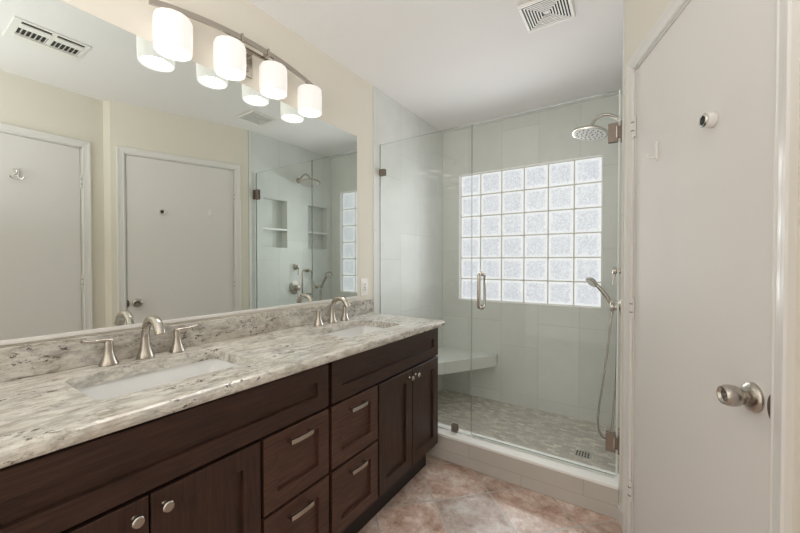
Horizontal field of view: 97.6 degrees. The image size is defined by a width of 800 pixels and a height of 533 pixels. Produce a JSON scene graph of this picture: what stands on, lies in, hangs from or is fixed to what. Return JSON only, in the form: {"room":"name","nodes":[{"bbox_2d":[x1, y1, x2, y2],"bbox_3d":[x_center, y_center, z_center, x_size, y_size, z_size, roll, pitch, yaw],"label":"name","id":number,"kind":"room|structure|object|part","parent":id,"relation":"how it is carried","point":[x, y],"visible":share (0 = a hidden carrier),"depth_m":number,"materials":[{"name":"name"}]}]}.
{"room":"bathroom","nodes":[
{"label":"bathroom","id":0,"kind":"room"},
{"bbox_2d":[0,0,442,391],"bbox_3d":[-0.893,-0.015,1.485,0.156,2.430,4.700,1,1,33],"label":"wall","id":1,"kind":"structure","parent":0,"point":[347,99],"depth_m":2.42,"materials":[{"name":"beige paint"}]},
{"bbox_2d":[0,0,357,344],"bbox_3d":[-0.752,-0.309,1.556,0.008,1.048,1.722,1,1,33],"label":"mirror","id":2,"kind":"object","parent":1,"relation":"attached to","point":[137,183],"visible":0.96,"depth_m":1.28,"materials":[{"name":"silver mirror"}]},
{"bbox_2d":[0,298,372,381],"bbox_3d":[-0.705,0.272,1.625,0.020,0.105,1.875,1,1,33],"label":"backsplash","id":3,"kind":"structure","parent":1,"relation":"attached to","point":[33,359],"depth_m":1.25,"materials":[{"name":"stone"}]},
{"bbox_2d":[149,0,321,117],"bbox_3d":[-0.657,-0.900,1.576,0.136,0.213,0.824,1,1,33],"label":"vanity light","id":4,"kind":"object","parent":1,"relation":"attached to","point":[172,26],"visible":1,"depth_m":1.44,"materials":[{"name":"white glass"}]},
{"bbox_3d":[-0.837,-0.857,1.293,0.126,0.134,0.126,1,1,33],"label":"lamp shade","id":5,"kind":"part","parent":4,"relation":"part of","materials":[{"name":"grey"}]},
{"bbox_3d":[-0.837,-0.861,1.292,0.080,0.082,0.080,1,1,33],"label":"bulb","id":6,"kind":"part","parent":4,"relation":"part of","materials":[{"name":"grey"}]},
{"bbox_3d":[-0.717,-0.879,1.476,0.126,0.134,0.126,1,1,33],"label":"lamp shade","id":7,"kind":"part","parent":4,"relation":"part of","materials":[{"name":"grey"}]},
{"bbox_3d":[-0.717,-0.883,1.476,0.080,0.082,0.080,1,1,33],"label":"bulb","id":8,"kind":"part","parent":4,"relation":"part of","materials":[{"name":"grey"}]},
{"bbox_3d":[-0.599,-0.884,1.656,0.126,0.134,0.126,1,1,33],"label":"lamp shade","id":9,"kind":"part","parent":4,"relation":"part of","materials":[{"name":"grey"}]},
{"bbox_3d":[-0.475,-0.874,1.844,0.126,0.134,0.126,1,1,33],"label":"lamp shade","id":10,"kind":"part","parent":4,"relation":"part of","materials":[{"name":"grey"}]},
{"bbox_2d":[361,278,367,295],"bbox_3d":[-0.238,0.138,2.344,0.008,0.116,0.072,1,1,33],"label":"wall outlet","id":11,"kind":"object","parent":1,"relation":"attached to","point":[364,282],"visible":1,"depth_m":2.34,"materials":[{"name":"white plastic"}]},
{"bbox_2d":[436,346,497,374],"bbox_3d":[0.406,0.811,2.849,0.528,0.096,0.810,1,1,33],"label":"bench","id":12,"kind":"object","parent":1,"relation":"attached to","point":[450,359],"visible":0.55,"depth_m":2.93,"materials":[{"name":"tile"}]},
{"bbox_2d":[247,0,623,133],"bbox_3d":[0.147,-1.272,0.844,2.700,0.100,4.800,1,1,33],"label":"ceiling","id":13,"kind":"structure","parent":0,"point":[449,63],"depth_m":2.02,"materials":[{"name":"white paint"}]},
{"bbox_2d":[517,0,574,32],"bbox_3d":[0.706,-1.226,1.684,0.223,0.014,0.218,1,1,33],"label":"exhaust fan","id":14,"kind":"object","parent":13,"relation":"attached to","point":[536,15],"visible":1,"depth_m":1.69,"materials":[{"name":"white plastic"}]},
{"bbox_2d":[358,389,622,532],"bbox_3d":[0.119,1.255,0.836,2.700,0.108,4.700,1,1,33],"label":"floor","id":15,"kind":"structure","parent":0,"point":[444,496],"depth_m":1.87,"materials":[{"name":"tile"}]},
{"bbox_2d":[0,363,328,532],"bbox_3d":[-0.727,0.781,1.094,0.573,0.848,0.902,1,1,33],"label":"vanity cabinet","id":16,"kind":"object","parent":15,"relation":"on","point":[254,459],"visible":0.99,"depth_m":0.93,"materials":[{"name":"brown wood"}]},
{"bbox_3d":[-0.685,0.799,0.716,0.030,0.517,0.290,1,1,33],"label":"door","id":17,"kind":"part","parent":16,"relation":"part of","materials":[{"name":"brown wood"}]},
{"bbox_3d":[-0.598,0.579,0.796,0.025,0.026,0.026,1,1,33],"label":"knob","id":18,"kind":"part","parent":16,"relation":"part of","materials":[{"name":"silver metal"}]},
{"bbox_3d":[-0.564,0.578,0.848,0.025,0.026,0.026,1,1,33],"label":"knob","id":19,"kind":"part","parent":16,"relation":"part of","materials":[{"name":"silver metal"}]},
{"bbox_3d":[-0.522,0.797,0.965,0.030,0.517,0.294,1,1,33],"label":"door","id":20,"kind":"part","parent":16,"relation":"part of","materials":[{"name":"brown wood"}]},
{"bbox_3d":[-0.358,0.659,1.213,0.030,0.244,0.281,1,1,33],"label":"drawer","id":21,"kind":"part","parent":16,"relation":"part of","materials":[{"name":"brown wood"}]},
{"bbox_3d":[-0.358,0.922,1.216,0.030,0.264,0.281,1,1,33],"label":"drawer","id":22,"kind":"part","parent":16,"relation":"part of","materials":[{"name":"brown wood"}]},
{"bbox_3d":[-0.336,0.830,1.194,0.029,0.016,0.096,1,1,33],"label":"handle","id":23,"kind":"part","parent":16,"relation":"part of","materials":[{"name":"silver metal"}]},
{"bbox_3d":[-0.336,0.577,1.190,0.029,0.016,0.096,1,1,33],"label":"handle","id":24,"kind":"part","parent":16,"relation":"part of","materials":[{"name":"silver metal"}]},
{"bbox_2d":[326,328,437,532],"bbox_3d":[-0.232,0.773,1.847,0.573,0.843,0.898,1,1,33],"label":"vanity cabinet","id":25,"kind":"object","parent":15,"relation":"on","point":[383,406],"visible":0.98,"depth_m":1.59,"materials":[{"name":"brown wood"}]},
{"bbox_2d":[0,313,444,468],"bbox_3d":[-0.481,0.339,1.462,0.574,0.045,1.847,1,1,33],"label":"countertop","id":26,"kind":"structure","parent":25,"relation":"on","point":[42,414],"depth_m":1.00,"materials":[{"name":"beige stone"}]},
{"bbox_2d":[80,315,197,366],"bbox_3d":[-0.855,0.245,1.207,0.159,0.156,0.351,1,1,33],"label":"faucet","id":27,"kind":"object","parent":26,"relation":"on","point":[109,358],"visible":1,"depth_m":1.21,"materials":[{"name":"silver metal"}]},
{"bbox_3d":[-0.972,0.239,1.122,0.022,0.022,0.081,0,1,29],"label":"lever","id":28,"kind":"part","parent":27,"relation":"part of","materials":[{"name":"silver metal"}]},
{"bbox_3d":[-0.956,0.282,1.149,0.053,0.083,0.053,1,1,33],"label":"handle","id":29,"kind":"part","parent":27,"relation":"part of","materials":[{"name":"silver metal"}]},
{"bbox_3d":[-0.855,0.245,1.207,0.159,0.156,0.054,1,1,33],"label":"spout","id":30,"kind":"part","parent":27,"relation":"part of","materials":[{"name":"silver metal"}]},
{"bbox_3d":[-0.842,0.281,1.323,0.053,0.083,0.053,1,1,33],"label":"handle","id":31,"kind":"part","parent":27,"relation":"part of","materials":[{"name":"silver metal"}]},
{"bbox_3d":[-0.823,0.238,1.347,0.022,0.021,0.081,1,1,38],"label":"lever","id":32,"kind":"part","parent":27,"relation":"part of","materials":[{"name":"silver metal"}]},
{"bbox_2d":[77,359,236,399],"bbox_3d":[-0.728,0.431,1.105,0.325,0.144,0.485,1,1,33],"label":"sink","id":33,"kind":"object","parent":26,"relation":"in","point":[124,386],"visible":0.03,"depth_m":1.19,"materials":[{"name":"white ceramic"}]},
{"bbox_2d":[308,296,353,325],"bbox_3d":[-0.339,0.240,1.950,0.159,0.156,0.351,1,1,33],"label":"faucet","id":34,"kind":"object","parent":26,"relation":"on","point":[332,319],"visible":1,"depth_m":1.95,"materials":[{"name":"silver metal"}]},
{"bbox_3d":[-0.456,0.234,1.865,0.022,0.022,0.081,0,1,29],"label":"lever","id":35,"kind":"part","parent":34,"relation":"part of","materials":[{"name":"silver metal"}]},
{"bbox_3d":[-0.441,0.277,1.892,0.053,0.083,0.053,1,1,33],"label":"handle","id":36,"kind":"part","parent":34,"relation":"part of","materials":[{"name":"silver metal"}]},
{"bbox_3d":[-0.339,0.240,1.950,0.159,0.156,0.054,1,1,33],"label":"spout","id":37,"kind":"part","parent":34,"relation":"part of","materials":[{"name":"silver metal"}]},
{"bbox_3d":[-0.326,0.276,2.066,0.053,0.083,0.053,1,1,33],"label":"handle","id":38,"kind":"part","parent":34,"relation":"part of","materials":[{"name":"silver metal"}]},
{"bbox_2d":[326,326,384,337],"bbox_3d":[-0.226,0.426,1.832,0.325,0.144,0.485,1,1,33],"label":"sink","id":39,"kind":"object","parent":26,"relation":"in","point":[352,332],"visible":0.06,"depth_m":2.03,"materials":[{"name":"white ceramic"}]},
{"bbox_3d":[-0.192,0.657,1.465,0.030,0.244,0.291,1,1,33],"label":"drawer","id":40,"kind":"part","parent":25,"relation":"part of","materials":[{"name":"brown wood"}]},
{"bbox_3d":[-0.192,0.920,1.469,0.030,0.264,0.291,1,1,33],"label":"drawer","id":41,"kind":"part","parent":25,"relation":"part of","materials":[{"name":"brown wood"}]},
{"bbox_3d":[-0.170,0.575,1.443,0.029,0.016,0.096,1,1,33],"label":"handle","id":42,"kind":"part","parent":25,"relation":"part of","materials":[{"name":"silver metal"}]},
{"bbox_3d":[-0.170,0.828,1.446,0.029,0.016,0.096,1,1,33],"label":"handle","id":43,"kind":"part","parent":25,"relation":"part of","materials":[{"name":"silver metal"}]},
{"bbox_3d":[-0.027,0.792,1.718,0.030,0.517,0.287,1,1,33],"label":"door","id":44,"kind":"part","parent":25,"relation":"part of","materials":[{"name":"brown wood"}]},
{"bbox_3d":[0.134,0.790,1.963,0.030,0.517,0.287,1,1,33],"label":"door","id":45,"kind":"part","parent":25,"relation":"part of","materials":[{"name":"brown wood"}]},
{"bbox_2d":[426,423,618,519],"bbox_3d":[0.458,1.111,2.095,1.447,0.160,0.128,1,1,33],"label":"curb","id":46,"kind":"object","parent":15,"relation":"on","point":[593,491],"visible":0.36,"depth_m":1.87,"materials":[{"name":"tile"}]},
{"bbox_2d":[379,124,471,435],"bbox_3d":[0.145,0.086,2.300,0.682,1.884,0.024,1,1,33],"label":"screen","id":47,"kind":"object","parent":46,"relation":"on","point":[382,172],"visible":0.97,"depth_m":2.19,"materials":[{"name":"clear glass"}]},
{"bbox_2d":[573,450,591,458],"bbox_3d":[1.148,1.180,2.200,0.104,0.004,0.104,1,1,33],"label":"floor drain","id":48,"kind":"object","parent":15,"relation":"on","point":[582,454],"visible":1,"depth_m":2.19,"materials":[{"name":"silver metal"}]},
{"bbox_2d":[443,94,622,427],"bbox_3d":[1.144,-0.035,2.910,1.684,2.430,0.120,1,1,33],"label":"wall","id":49,"kind":"structure","parent":0,"point":[551,359],"depth_m":2.86,"materials":[{"name":"tile"}]},
{"bbox_2d":[459,154,602,308],"bbox_3d":[1.054,-0.263,2.961,1.150,1.150,0.118,1,1,33],"label":"window","id":50,"kind":"structure","parent":49,"relation":"in","point":[537,229],"depth_m":2.89,"materials":[{"name":"white"}]},
{"bbox_2d":[619,0,624,502],"bbox_3d":[1.377,-0.023,2.050,0.120,2.430,1.062,1,1,33],"label":"wall","id":51,"kind":"structure","parent":0,"point":[624,0],"depth_m":1.64,"materials":[{"name":"paint"}]},
{"bbox_2d":[471,90,621,477],"bbox_3d":[0.751,0.090,1.901,0.760,1.882,0.119,1,1,33],"label":"shower door","id":52,"kind":"structure","parent":51,"relation":"attached to","point":[614,129],"depth_m":1.71,"materials":[{"name":"clear glass"}]},
{"bbox_3d":[0.466,0.144,2.050,0.028,0.227,0.055,1,1,33],"label":"handle","id":53,"kind":"part","parent":52,"relation":"part of","materials":[{"name":"silver metal"}]},
{"bbox_3d":[0.502,0.143,2.104,0.028,0.227,0.055,1,1,33],"label":"handle","id":54,"kind":"part","parent":52,"relation":"part of","materials":[{"name":"silver metal"}]},
{"bbox_2d":[572,113,621,139],"bbox_3d":[1.228,-0.880,2.181,0.285,0.135,0.207,1,1,33],"label":"shower","id":55,"kind":"object","parent":51,"relation":"attached to","point":[589,132],"visible":0.91,"depth_m":2.17,"materials":[{"name":"silver metal"}]},
{"bbox_3d":[1.271,-0.911,2.156,0.180,0.072,0.019,1,1,33],"label":"shower arm","id":56,"kind":"part","parent":55,"relation":"part of","materials":[{"name":"silver metal"}]},
{"bbox_2d":[586,277,616,438],"bbox_3d":[1.370,0.607,2.364,0.225,1.067,0.155,1,1,33],"label":"shower","id":57,"kind":"object","parent":51,"relation":"attached to","point":[592,282],"visible":0.73,"depth_m":2.36,"materials":[{"name":"silver metal"}]},
{"bbox_2d":[608,299,620,322],"bbox_3d":[1.289,0.255,2.094,0.071,0.172,0.144,1,1,33],"label":"shower valve","id":58,"kind":"object","parent":51,"relation":"attached to","point":[613,306],"visible":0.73,"depth_m":2.08,"materials":[{"name":"silver metal"}]},
{"bbox_3d":[1.269,0.295,2.103,0.033,0.091,0.019,0,1,-3],"label":"lever","id":59,"kind":"part","parent":58,"relation":"part of","materials":[{"name":"silver metal"}]},
{"bbox_3d":[1.291,0.241,2.093,0.066,0.144,0.144,1,1,33],"label":"valve plate","id":60,"kind":"part","parent":58,"relation":"part of","materials":[{"name":"silver metal"}]},
{"bbox_2d":[611,267,620,284],"bbox_3d":[1.303,0.051,2.100,0.058,0.118,0.068,1,1,33],"label":"valve","id":61,"kind":"object","parent":51,"relation":"attached to","point":[614,270],"visible":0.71,"depth_m":2.10,"materials":[{"name":"silver metal"}]},
{"bbox_2d":[618,0,799,532],"bbox_3d":[0.973,-0.011,1.144,0.132,2.430,0.980,0,1,14],"label":"wall","id":62,"kind":"structure","parent":0,"point":[641,16],"depth_m":1.38,"materials":[{"name":"beige paint"}]},
{"bbox_3d":[1.026,1.156,1.619,0.012,0.085,0.060,0,1,14],"label":"baseboard entry","id":63,"kind":"part","parent":62,"relation":"part of","materials":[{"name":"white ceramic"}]},
{"bbox_2d":[622,0,799,532],"bbox_3d":[0.936,0.156,1.137,0.160,2.097,0.874,0,1,14],"label":"door","id":64,"kind":"structure","parent":62,"relation":"in","point":[711,223],"depth_m":0.99,"materials":[{"name":"white paint"}]},
{"bbox_2d":[646,142,657,160],"bbox_3d":[0.949,-0.433,1.322,0.035,0.072,0.020,0,1,14],"label":"hook","id":65,"kind":"object","parent":64,"relation":"attached to","point":[655,157],"visible":1,"depth_m":1.31,"materials":[{"name":"white plastic"}]},
{"bbox_3d":[0.963,-0.433,1.318,0.005,0.072,0.020,0,1,14],"label":"hook plate","id":66,"kind":"part","parent":65,"relation":"part of","materials":[{"name":"white plastic"}]},
{"bbox_2d":[699,111,717,127],"bbox_3d":[0.870,-0.413,0.989,0.028,0.045,0.045,0,1,14],"label":"peg","id":67,"kind":"object","parent":64,"relation":"attached to","point":[709,119],"visible":1,"depth_m":0.98,"materials":[{"name":"white plastic"}]},
{"bbox_3d":[0.812,0.312,0.842,0.064,0.070,0.070,0,1,14],"label":"knob","id":68,"kind":"part","parent":64,"relation":"part of","materials":[{"name":"silver metal"}]},
{"bbox_3d":[0.828,0.312,0.781,0.005,0.058,0.014,0,1,14],"label":"latch plate","id":69,"kind":"part","parent":64,"relation":"part of","materials":[{"name":"grey metal"}]}
]}

